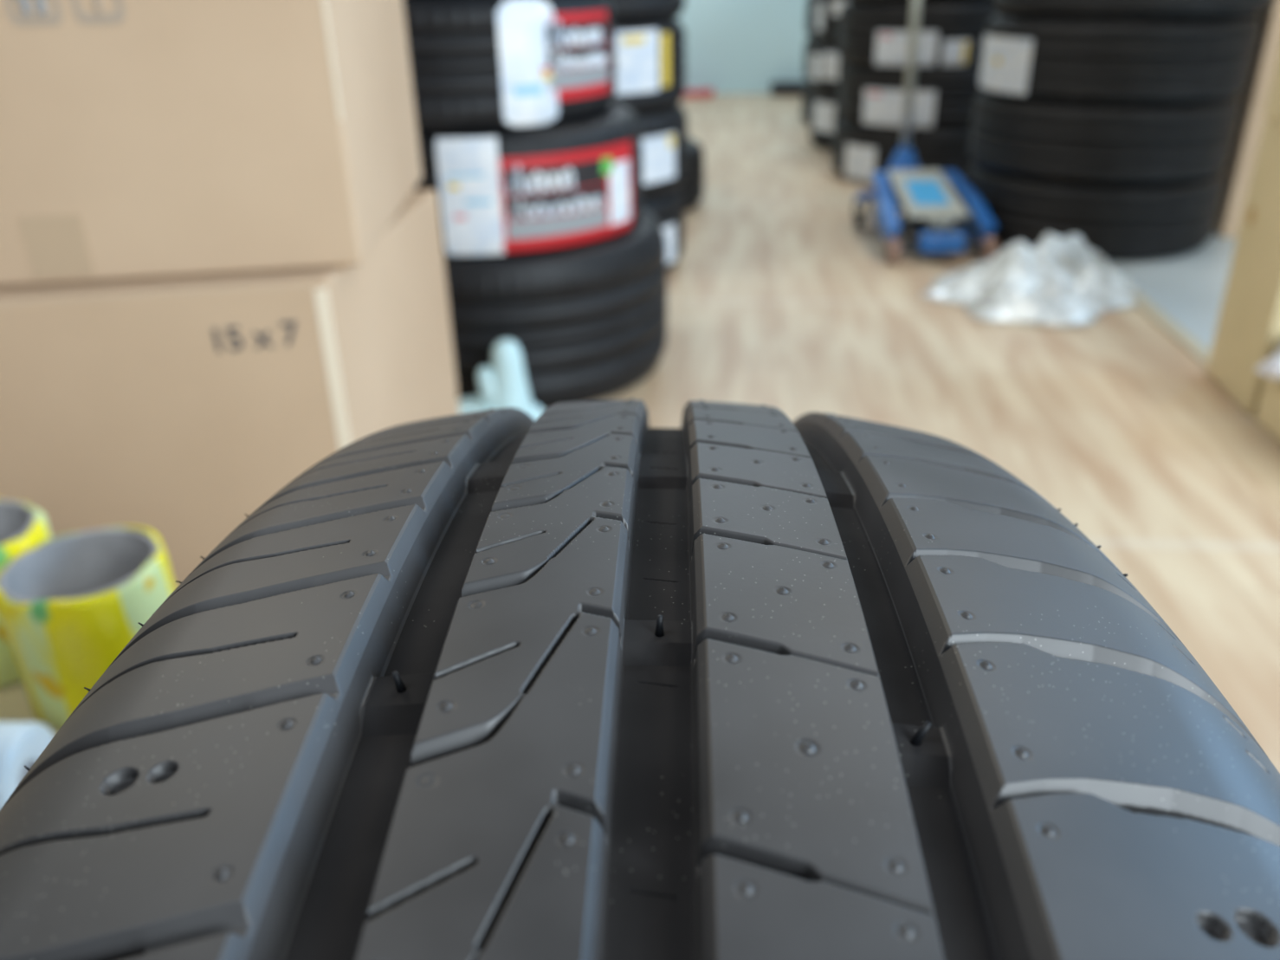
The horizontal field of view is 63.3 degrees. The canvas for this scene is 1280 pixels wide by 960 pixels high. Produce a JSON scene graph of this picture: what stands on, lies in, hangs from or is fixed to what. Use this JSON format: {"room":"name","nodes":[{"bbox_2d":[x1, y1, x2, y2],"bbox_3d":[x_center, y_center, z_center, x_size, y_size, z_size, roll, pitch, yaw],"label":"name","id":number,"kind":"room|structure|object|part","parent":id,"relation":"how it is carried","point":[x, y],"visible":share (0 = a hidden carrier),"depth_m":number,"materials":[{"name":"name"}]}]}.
{"room":"tire shop","nodes":[
{"label":"tire shop","id":0,"kind":"room"},
{"bbox_2d":[673,0,809,93],"bbox_3d":[0.590,-3.723,6.006,6.400,2.800,0.101,1,26,5],"label":"wall","id":1,"kind":"structure","parent":0,"point":[733,46],"depth_m":6.45,"materials":[{"name":"blue paint"}]},
{"bbox_2d":[597,93,1279,773],"bbox_3d":[0.271,-0.627,3.024,6.400,0.104,10.000,1,26,5],"label":"floor","id":2,"kind":"structure","parent":0,"point":[776,298],"depth_m":2.06,"materials":[{"name":"brown wood"}]},
{"bbox_2d":[0,680,58,735],"bbox_3d":[-0.494,0.305,0.726,0.310,0.300,0.340,-1,26,0],"label":"carton","id":3,"kind":"object","parent":2,"relation":"on","point":[15,706],"visible":0.02,"depth_m":0.69,"materials":[{"name":"beige cardboard"}]},
{"bbox_2d":[0,498,51,687],"bbox_3d":[-0.461,0.079,0.726,0.105,0.101,0.106,-13,29,-22],"label":"tape roll","id":4,"kind":"object","parent":3,"relation":"on","point":[23,526],"visible":0.4,"depth_m":0.71,"materials":[{"name":"yellow plastic"}]},
{"bbox_2d":[0,721,54,809],"bbox_3d":[-0.369,0.168,0.584,0.060,0.064,0.064,-1,26,0],"label":"tape roll","id":5,"kind":"object","parent":3,"relation":"on","point":[22,743],"visible":0.42,"depth_m":0.57,"materials":[{"name":"white plastic"}]},
{"bbox_2d":[0,525,175,729],"bbox_3d":[-0.357,0.097,0.688,0.106,0.099,0.105,15,30,29],"label":"tape roll","id":6,"kind":"object","parent":3,"relation":"on","point":[70,603],"visible":0.71,"depth_m":0.65,"materials":[{"name":"yellow plastic"}]},
{"bbox_2d":[0,189,459,588],"bbox_3d":[-0.576,-0.093,1.367,0.571,0.448,0.577,-1,26,0],"label":"carton","id":7,"kind":"object","parent":2,"relation":"on","point":[174,407],"visible":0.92,"depth_m":1.12,"materials":[{"name":"beige cardboard"}]},
{"bbox_2d":[0,0,422,285],"bbox_3d":[-0.580,-0.536,1.212,0.569,0.480,0.523,-5,27,-7],"label":"carton","id":8,"kind":"object","parent":7,"relation":"on","point":[139,138],"visible":1,"depth_m":1.05,"materials":[{"name":"beige cardboard"}]},
{"bbox_2d":[212,320,297,352],"bbox_3d":[-0.403,-0.151,1.093,0.086,0.027,0.001,-7,27,-7],"label":"print","id":9,"kind":"object","parent":7,"relation":"attached to","point":[262,339],"depth_m":1.09},
{"bbox_2d":[458,338,543,420],"bbox_3d":[-0.256,-0.154,1.780,0.192,0.179,0.108,-1,26,0],"label":"glove","id":10,"kind":"object","parent":2,"relation":"on","point":[504,385],"visible":0.6,"depth_m":1.75,"materials":[{"name":"teal plastic"}]},
{"bbox_3d":[-0.245,-0.152,1.775,0.061,0.089,0.060,-1,26,0],"label":"handle","id":11,"kind":"part","parent":10,"relation":"part of","materials":[{"name":"teal plastic"}]},
{"bbox_3d":[-0.227,-0.171,1.770,0.092,0.142,0.092,-1,26,0],"label":"handle","id":12,"kind":"part","parent":10,"relation":"part of","materials":[{"name":"teal plastic"}]},
{"bbox_2d":[443,207,666,410],"bbox_3d":[-0.258,-0.378,2.108,0.626,0.290,0.626,-1,26,0],"label":"tyre","id":13,"kind":"object","parent":2,"relation":"on","point":[587,320],"visible":0.46,"depth_m":1.86,"materials":[{"name":"rubber"}]},
{"bbox_2d":[413,103,642,255],"bbox_3d":[-0.288,-0.599,1.998,0.586,0.205,0.588,-1,26,0],"label":"tyre","id":14,"kind":"object","parent":13,"relation":"on","point":[502,190],"visible":0.67,"depth_m":1.76,"materials":[{"name":"rubber"}]},
{"bbox_2d":[403,0,616,131],"bbox_3d":[-0.337,-0.782,1.908,0.586,0.205,0.586,-1,26,0],"label":"tyre","id":15,"kind":"object","parent":14,"relation":"on","point":[475,64],"visible":0.77,"depth_m":1.68,"materials":[{"name":"rubber"}]},
{"bbox_3d":[-0.036,-0.517,1.870,0.002,0.107,0.065,14,30,28],"label":"white panel","id":16,"kind":"part","parent":14,"relation":"part of","materials":[{"name":"paper"}]},
{"bbox_2d":[0,398,1279,959],"bbox_3d":[0.000,0.310,0.292,0.228,0.657,0.660,1,26,4],"label":"tyre","id":17,"kind":"object","parent":2,"relation":"on","point":[582,680],"visible":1,"depth_m":0.12,"materials":[{"name":"rubber"}]},
{"bbox_2d":[640,187,684,269],"bbox_3d":[-0.190,-0.705,2.862,0.622,0.205,0.622,-21,33,-35],"label":"tyre","id":18,"kind":"object","parent":2,"relation":"on","point":[668,208],"visible":0.18,"depth_m":2.72,"materials":[{"name":"rubber"}]},
{"bbox_2d":[635,103,687,199],"bbox_3d":[-0.184,-0.889,2.771,0.622,0.205,0.622,-4,26,-6],"label":"tyre","id":19,"kind":"object","parent":18,"relation":"on","point":[664,132],"visible":0.3,"depth_m":2.60,"materials":[{"name":"rubber"}]},
{"bbox_2d":[611,18,685,114],"bbox_3d":[-0.193,-1.073,2.681,0.622,0.205,0.622,-4,26,-6],"label":"tyre","id":20,"kind":"object","parent":19,"relation":"on","point":[650,75],"visible":0.38,"depth_m":2.48,"materials":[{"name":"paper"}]},
{"bbox_2d":[610,0,685,24],"bbox_3d":[-0.196,-1.256,2.590,0.622,0.205,0.622,-21,33,-35],"label":"tyre","id":21,"kind":"object","parent":20,"relation":"on","point":[625,11],"visible":0.35,"depth_m":2.42,"materials":[{"name":"rubber"}]},
{"bbox_2d":[678,137,704,211],"bbox_3d":[-0.092,-1.046,3.554,0.622,0.200,0.622,19,33,35],"label":"tyre","id":22,"kind":"object","parent":2,"relation":"on","point":[692,188],"visible":0.17,"depth_m":3.42,"materials":[{"name":"rubber"}]},
{"bbox_2d":[682,88,714,97],"bbox_3d":[0.310,-2.408,6.465,0.300,0.047,0.120,1,26,5],"label":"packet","id":23,"kind":"object","parent":2,"relation":"on","point":[689,93],"visible":0.55,"depth_m":6.41,"materials":[{"name":"red"}]},
{"bbox_2d":[770,81,805,95],"bbox_3d":[0.933,-2.429,6.449,0.240,0.066,0.182,1,26,5],"label":"case","id":24,"kind":"object","parent":2,"relation":"on","point":[777,87],"visible":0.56,"depth_m":6.39,"materials":[{"name":"black"}]},
{"bbox_3d":[0.934,-2.461,6.446,0.230,0.006,0.150,1,26,5],"label":"lid","id":25,"kind":"part","parent":24,"relation":"part of","materials":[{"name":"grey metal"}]},
{"bbox_2d":[801,80,814,123],"bbox_3d":[1.130,-1.913,5.246,0.622,0.200,0.622,-21,32,-34],"label":"tyre","id":26,"kind":"object","parent":2,"relation":"on","point":[807,97],"visible":0.1,"depth_m":5.19,"materials":[{"name":"rubber"}]},
{"bbox_2d":[803,37,819,81],"bbox_3d":[1.126,-2.092,5.158,0.622,0.200,0.622,-21,32,-34],"label":"tyre","id":27,"kind":"object","parent":26,"relation":"on","point":[811,45],"visible":0.08,"depth_m":5.10,"materials":[{"name":"rubber"}]},
{"bbox_2d":[805,0,819,38],"bbox_3d":[1.123,-2.271,5.069,0.622,0.200,0.622,-21,32,-34],"label":"tyre","id":28,"kind":"object","parent":27,"relation":"on","point":[811,8],"visible":0.2,"depth_m":5.01,"materials":[{"name":"rubber"}]},
{"bbox_2d":[809,96,841,149],"bbox_3d":[1.067,-1.592,4.601,0.622,0.200,0.622,18,32,34],"label":"tyre","id":29,"kind":"object","parent":2,"relation":"on","point":[824,113],"visible":0.29,"depth_m":4.48,"materials":[{"name":"rubber"}]},
{"bbox_2d":[809,46,845,101],"bbox_3d":[1.054,-1.771,4.512,0.623,0.200,0.622,-1,26,0],"label":"tyre","id":30,"kind":"object","parent":29,"relation":"on","point":[826,64],"visible":0.21,"depth_m":4.39,"materials":[{"name":"rubber"}]},
{"bbox_2d":[814,0,848,50],"bbox_3d":[1.063,-1.951,4.423,0.623,0.200,0.622,-1,26,0],"label":"tyre","id":31,"kind":"object","parent":30,"relation":"on","point":[827,11],"visible":0.3,"depth_m":4.32,"materials":[{"name":"rubber"}]},
{"bbox_2d":[832,116,973,182],"bbox_3d":[1.054,-1.273,3.955,0.632,0.200,0.632,3,27,9],"label":"tyre","id":32,"kind":"object","parent":2,"relation":"on","point":[859,150],"visible":0.5,"depth_m":3.71,"materials":[{"name":"rubber"}]},
{"bbox_2d":[838,61,985,128],"bbox_3d":[1.060,-1.452,3.867,0.632,0.200,0.632,-6,27,-9],"label":"tyre","id":33,"kind":"object","parent":32,"relation":"on","point":[944,97],"visible":0.55,"depth_m":3.62,"materials":[{"name":"rubber"}]},
{"bbox_2d":[837,1,1000,67],"bbox_3d":[1.041,-1.631,3.777,0.632,0.200,0.633,-1,26,0],"label":"tyre","id":34,"kind":"object","parent":33,"relation":"on","point":[951,35],"visible":0.69,"depth_m":3.53,"materials":[{"name":"rubber"}]},
{"bbox_2d":[846,0,993,3],"bbox_3d":[1.042,-1.811,3.689,0.632,0.200,0.632,3,27,9],"label":"tyre","id":35,"kind":"object","parent":34,"relation":"on","point":[853,1],"visible":0.86,"depth_m":3.49,"materials":[{"name":"rubber"}]},
{"bbox_2d":[852,0,997,263],"bbox_3d":[0.797,-1.247,2.827,0.318,1.171,0.671,0,26,2],"label":"jack","id":36,"kind":"object","parent":2,"relation":"on","point":[933,201],"visible":0.99,"depth_m":2.94,"materials":[{"name":"blue paint"}]},
{"bbox_3d":[0.712,-0.806,3.039,0.045,0.132,0.566,3,27,8],"label":"frame","id":37,"kind":"part","parent":36,"relation":"part of","materials":[{"name":"blue paint"}]},
{"bbox_2d":[885,147,919,172],"bbox_3d":[0.822,-0.991,3.233,0.110,0.085,0.109,0,26,2],"label":"socket","id":38,"kind":"object","parent":36,"relation":"attached to","point":[904,158],"depth_m":3.21,"materials":[{"name":"blue paint"}]},
{"bbox_3d":[0.815,-1.405,3.067,0.029,0.862,0.079,-2,26,-2],"label":"handle","id":39,"kind":"part","parent":36,"relation":"part of","materials":[{"name":"grey metal"}]},
{"bbox_3d":[0.814,-0.737,2.924,0.089,0.069,0.300,0,26,2],"label":"lifting arm","id":40,"kind":"part","parent":36,"relation":"part of","materials":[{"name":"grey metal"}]},
{"bbox_3d":[0.815,-0.818,2.962,0.164,0.065,0.360,0,26,2],"label":"plate","id":41,"kind":"part","parent":36,"relation":"part of","materials":[{"name":"grey"}]},
{"bbox_3d":[0.923,-0.808,3.033,0.045,0.132,0.566,-4,26,-5],"label":"frame","id":42,"kind":"part","parent":36,"relation":"part of","materials":[{"name":"blue paint"}]},
{"bbox_2d":[922,232,1140,325],"bbox_3d":[0.937,-0.505,2.460,0.497,0.146,0.432,9,28,19],"label":"plastic film","id":43,"kind":"object","parent":2,"relation":"on","point":[1021,270],"visible":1,"depth_m":2.41,"materials":[{"name":"white"}]},
{"bbox_2d":[966,161,1222,260],"bbox_3d":[1.295,-0.812,3.014,0.682,0.198,0.682,-18,31,-30],"label":"tyre","id":44,"kind":"object","parent":2,"relation":"on","point":[1118,222],"visible":0.66,"depth_m":2.74,"materials":[{"name":"rubber"}]},
{"bbox_2d":[969,89,1238,184],"bbox_3d":[1.288,-0.989,2.927,0.682,0.198,0.682,-18,31,-30],"label":"tyre","id":45,"kind":"object","parent":44,"relation":"on","point":[1056,141],"visible":0.86,"depth_m":2.67,"materials":[{"name":"rubber"}]},
{"bbox_2d":[979,12,1260,103],"bbox_3d":[1.291,-1.167,2.839,0.683,0.198,0.682,-1,26,0],"label":"tyre","id":46,"kind":"object","parent":45,"relation":"on","point":[1181,60],"visible":0.91,"depth_m":2.58,"materials":[{"name":"rubber"}]},
{"bbox_2d":[993,0,1273,18],"bbox_3d":[1.304,-1.345,2.751,0.692,0.198,0.692,6,27,14],"label":"tyre","id":47,"kind":"object","parent":46,"relation":"on","point":[1067,9],"visible":1,"depth_m":2.52,"materials":[{"name":"rubber"}]},
{"bbox_2d":[1106,279,1210,366],"bbox_3d":[1.337,-1.229,4.080,0.036,0.008,5.400,1,26,5],"label":"trim","id":48,"kind":"structure","parent":2,"relation":"on","point":[1189,342],"depth_m":2.26,"materials":[{"name":"beige"}]},
{"bbox_2d":[1206,118,1279,414],"bbox_3d":[1.334,-0.368,1.806,0.513,0.472,0.222,1,26,5],"label":"carton","id":49,"kind":"object","parent":2,"relation":"on","point":[1247,333],"visible":1,"depth_m":1.83,"materials":[{"name":"brown cardboard"}]},
{"bbox_2d":[1264,48,1279,121],"bbox_3d":[1.321,-0.788,1.598,0.513,0.462,0.222,1,26,5],"label":"carton","id":50,"kind":"object","parent":49,"relation":"on","point":[1272,109],"visible":1,"depth_m":1.78,"materials":[{"name":"beige cardboard"}]},
{"bbox_2d":[1212,0,1279,237],"bbox_3d":[1.833,-1.174,2.936,0.344,0.896,0.330,-1,26,0],"label":"carton","id":51,"kind":"object","parent":2,"relation":"on","point":[1236,174],"visible":0.35,"depth_m":2.87,"materials":[{"name":"beige cardboard"}]},
{"bbox_2d":[1254,375,1279,440],"bbox_3d":[1.285,-0.067,1.613,0.456,0.106,0.363,1,26,4],"label":"carton","id":52,"kind":"object","parent":2,"relation":"on","point":[1268,413],"visible":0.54,"depth_m":1.76,"materials":[{"name":"beige cardboard"}]},
{"bbox_2d":[1254,349,1279,378],"bbox_3d":[1.117,-0.211,1.688,0.186,0.086,0.129,-1,26,0],"label":"plastic bag","id":53,"kind":"object","parent":52,"relation":"on","point":[1270,367],"visible":1,"depth_m":1.70,"materials":[{"name":"white plastic"}]}
]}

